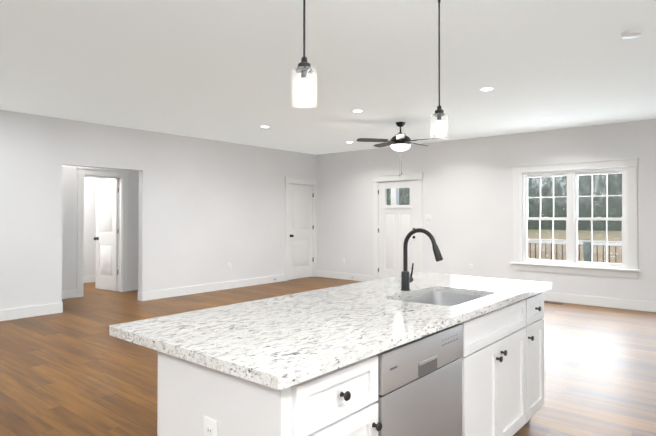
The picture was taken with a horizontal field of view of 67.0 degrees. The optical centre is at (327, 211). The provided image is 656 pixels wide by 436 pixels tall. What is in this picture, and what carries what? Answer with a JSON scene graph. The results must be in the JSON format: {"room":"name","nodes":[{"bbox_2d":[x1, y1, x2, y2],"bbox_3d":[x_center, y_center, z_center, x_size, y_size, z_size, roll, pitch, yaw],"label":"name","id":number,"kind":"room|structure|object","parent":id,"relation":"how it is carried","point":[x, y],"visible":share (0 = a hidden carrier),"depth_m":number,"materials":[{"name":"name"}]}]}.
{"room":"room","nodes":[
{"label":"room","id":0,"kind":"room"},
{"bbox_2d":[84,177,115,275],"bbox_3d":[-5.602,0.083,9.408,0.120,2.740,4.340,0,-1,40],"label":"wall","id":1,"kind":"structure","parent":0,"point":[89,225],"depth_m":10.16,"materials":[{"name":"paint"}]},
{"bbox_2d":[83,275,95,282],"bbox_3d":[-5.551,1.383,9.351,0.014,0.140,4.100,0,-1,40],"label":"baseboard","id":2,"kind":"structure","parent":1,"relation":"attached to","point":[91,278],"depth_m":10.14,"materials":[{"name":"white wood"}]},
{"bbox_2d":[62,165,138,290],"bbox_3d":[-4.279,0.073,8.292,0.120,2.740,4.100,0,-1,40],"label":"wall","id":3,"kind":"structure","parent":0,"point":[69,227],"depth_m":8.26,"materials":[{"name":"paint"}]},
{"bbox_2d":[62,289,76,298],"bbox_3d":[-4.873,1.365,7.472,0.014,0.140,2.100,0,-1,40],"label":"baseboard","id":4,"kind":"structure","parent":3,"relation":"attached to","point":[66,294],"depth_m":8.18,"materials":[{"name":"white wood"}]},
{"bbox_2d":[76,167,129,296],"bbox_3d":[-4.193,0.362,8.858,0.800,2.171,0.930,0,-1,40],"label":"door","id":5,"kind":"structure","parent":3,"relation":"attached to","point":[111,238],"depth_m":8.94,"materials":[{"name":"white wood"}]},
{"bbox_2d":[127,282,137,290],"bbox_3d":[-3.268,1.383,9.375,0.014,0.140,1.120,0,-1,40],"label":"baseboard","id":6,"kind":"structure","parent":3,"relation":"attached to","point":[130,286],"depth_m":9.02,"materials":[{"name":"white wood"}]},
{"bbox_2d":[0,110,315,309],"bbox_3d":[-4.021,0.058,6.784,0.120,2.740,11.527,0,-1,40],"label":"wall","id":7,"kind":"structure","parent":0,"point":[209,210],"depth_m":8.16,"materials":[{"name":"paint"}]},
{"bbox_2d":[0,302,62,320],"bbox_3d":[-5.705,1.338,4.670,0.014,0.140,6.084,0,-1,40],"label":"baseboard","id":8,"kind":"structure","parent":7,"relation":"attached to","point":[23,312],"depth_m":6.67,"materials":[{"name":"white wood"}]},
{"bbox_2d":[140,274,285,300],"bbox_3d":[-1.935,1.381,9.142,0.014,0.140,3.229,0,-1,40],"label":"baseboard","id":9,"kind":"structure","parent":7,"relation":"attached to","point":[158,294],"depth_m":8.88,"materials":[{"name":"white wood"}]},
{"bbox_2d":[284,177,317,280],"bbox_3d":[-0.610,0.376,10.779,0.182,2.180,1.016,0,-1,40],"label":"door","id":10,"kind":"structure","parent":7,"relation":"attached to","point":[300,227],"depth_m":10.77,"materials":[{"name":"white wood"}]},
{"bbox_2d":[0,277,655,435],"bbox_3d":[-1.480,1.458,4.649,14.740,0.100,11.797,0,-1,40],"label":"floor","id":11,"kind":"structure","parent":0,"point":[74,368],"depth_m":4.45,"materials":[{"name":"brown wood"}]},
{"bbox_2d":[150,288,551,435],"bbox_3d":[0.404,0.946,2.552,0.710,0.885,2.419,0,-1,40],"label":"kitchen island","id":12,"kind":"object","parent":11,"relation":"on","point":[405,353],"depth_m":1.92,"materials":[{"name":"white wood"}]},
{"bbox_2d":[109,273,551,391],"bbox_3d":[0.298,0.496,2.634,0.988,0.056,2.503,0,-1,40],"label":"island countertop","id":13,"kind":"structure","parent":12,"relation":"on","point":[272,342],"depth_m":2.00,"materials":[{"name":"white stone"}]},
{"bbox_2d":[397,228,442,291],"bbox_3d":[0.560,0.285,2.903,0.272,0.371,0.108,0,-1,40],"label":"faucet","id":14,"kind":"object","parent":13,"relation":"on","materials":[{"name":"black metal"}]},
{"bbox_2d":[376,323,462,435],"bbox_3d":[0.170,0.943,2.248,0.644,0.884,0.673,0,-1,40],"label":"dishwasher","id":15,"kind":"object","parent":12,"relation":"in","point":[419,381],"depth_m":2.02,"materials":[{"name":"silver metal"}]},
{"bbox_2d":[0,0,655,154],"bbox_3d":[-1.480,-1.382,4.676,14.740,0.100,11.797,0,-1,40],"label":"ceiling","id":16,"kind":"structure","parent":0,"point":[218,70],"depth_m":4.57,"materials":[{"name":"paint"}]},
{"bbox_2d":[291,0,316,107],"bbox_3d":[-0.101,-0.903,2.118,0.124,0.905,0.124,0,-1,40],"label":"pendant light","id":17,"kind":"object","parent":16,"relation":"hanging from","point":[303,69],"visible":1,"depth_m":2.10,"materials":[{"name":"black"}]},
{"bbox_2d":[356,122,444,174],"bbox_3d":[1.107,-0.906,7.333,1.271,0.800,1.239,0,-1,40],"label":"ceiling fan","id":18,"kind":"object","parent":16,"relation":"hanging from","point":[400,141],"visible":1,"depth_m":7.23,"materials":[{"name":"brown metal"}]},
{"bbox_2d":[430,0,448,140],"bbox_3d":[0.685,-0.895,3.050,0.124,0.905,0.124,0,-1,40],"label":"pendant light","id":19,"kind":"object","parent":16,"relation":"hanging from","point":[439,114],"visible":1,"depth_m":3.04,"materials":[{"name":"black"}]},
{"bbox_2d":[479,87,494,90],"bbox_3d":[1.726,-1.322,5.375,0.169,0.006,0.169,0,-1,-5],"label":"recessed light","id":20,"kind":"object","parent":16,"relation":"in","point":[480,89],"depth_m":5.38,"materials":[{"name":"white"}]},
{"bbox_2d":[621,29,641,38],"bbox_3d":[2.272,-1.322,3.711,0.136,0.038,0.136,0,-1,40],"label":"smoke detector","id":21,"kind":"object","parent":16,"relation":"attached to","point":[630,33],"visible":1,"depth_m":3.67,"materials":[{"name":"white plastic"}]},
{"bbox_2d":[316,119,655,301],"bbox_3d":[2.273,0.080,9.114,14.740,2.740,0.150,0,-1,40],"label":"wall","id":22,"kind":"structure","parent":0,"point":[467,194],"depth_m":8.73,"materials":[{"name":"paint"}]},
{"bbox_2d":[317,270,372,280],"bbox_3d":[0.334,1.395,10.629,1.565,0.140,0.014,0,-1,40],"label":"baseboard","id":23,"kind":"structure","parent":22,"relation":"attached to","point":[337,275],"depth_m":10.60,"materials":[{"name":"white wood"}]},
{"bbox_2d":[372,172,422,279],"bbox_3d":[1.400,0.365,9.822,1.176,2.185,0.190,0,-1,40],"label":"door","id":24,"kind":"structure","parent":22,"relation":"attached to","point":[394,226],"depth_m":9.82,"materials":[{"name":"white wood"}]},
{"bbox_2d":[425,214,430,220],"bbox_3d":[1.887,0.122,9.331,0.118,0.116,0.016,0,-1,40],"label":"switch plate","id":25,"kind":"object","parent":22,"relation":"attached to","point":[427,217],"visible":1,"depth_m":9.33,"materials":[{"name":"white plastic"}]},
{"bbox_2d":[511,158,639,277],"bbox_3d":[3.823,0.105,7.772,1.840,1.735,0.205,0,-1,40],"label":"window","id":26,"kind":"structure","parent":22,"relation":"in","point":[628,265],"depth_m":7.73,"materials":[{"name":"white wood"}]},
{"bbox_2d":[542,292,655,311],"bbox_3d":[4.761,1.359,6.897,7.775,0.140,0.014,0,-1,40],"label":"baseboard","id":27,"kind":"structure","parent":22,"relation":"attached to","point":[548,296],"depth_m":7.44,"materials":[{"name":"white wood"}]},
{"label":"outside","id":28,"kind":"structure","parent":0,"visible":0},
{"bbox_2d":[527,229,621,262],"bbox_3d":[21.274,2.112,36.680,160.000,0.200,66.523,0,-1,40],"label":"ground","id":29,"kind":"structure","parent":28,"point":[546,234],"depth_m":27.71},
{"bbox_2d":[387,173,621,230],"bbox_3d":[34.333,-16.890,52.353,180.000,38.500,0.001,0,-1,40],"label":"trees","id":30,"kind":"object","parent":29,"relation":"on","point":[561,182],"depth_m":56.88,"materials":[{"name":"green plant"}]},
{"bbox_2d":[391,188,621,262],"bbox_3d":[4.385,0.123,8.904,14.000,3.150,2.250,0,-1,40],"label":"porch","id":31,"kind":"object","parent":29,"relation":"on","point":[394,191],"depth_m":9.77,"materials":[{"name":"grey paint"}]}
]}

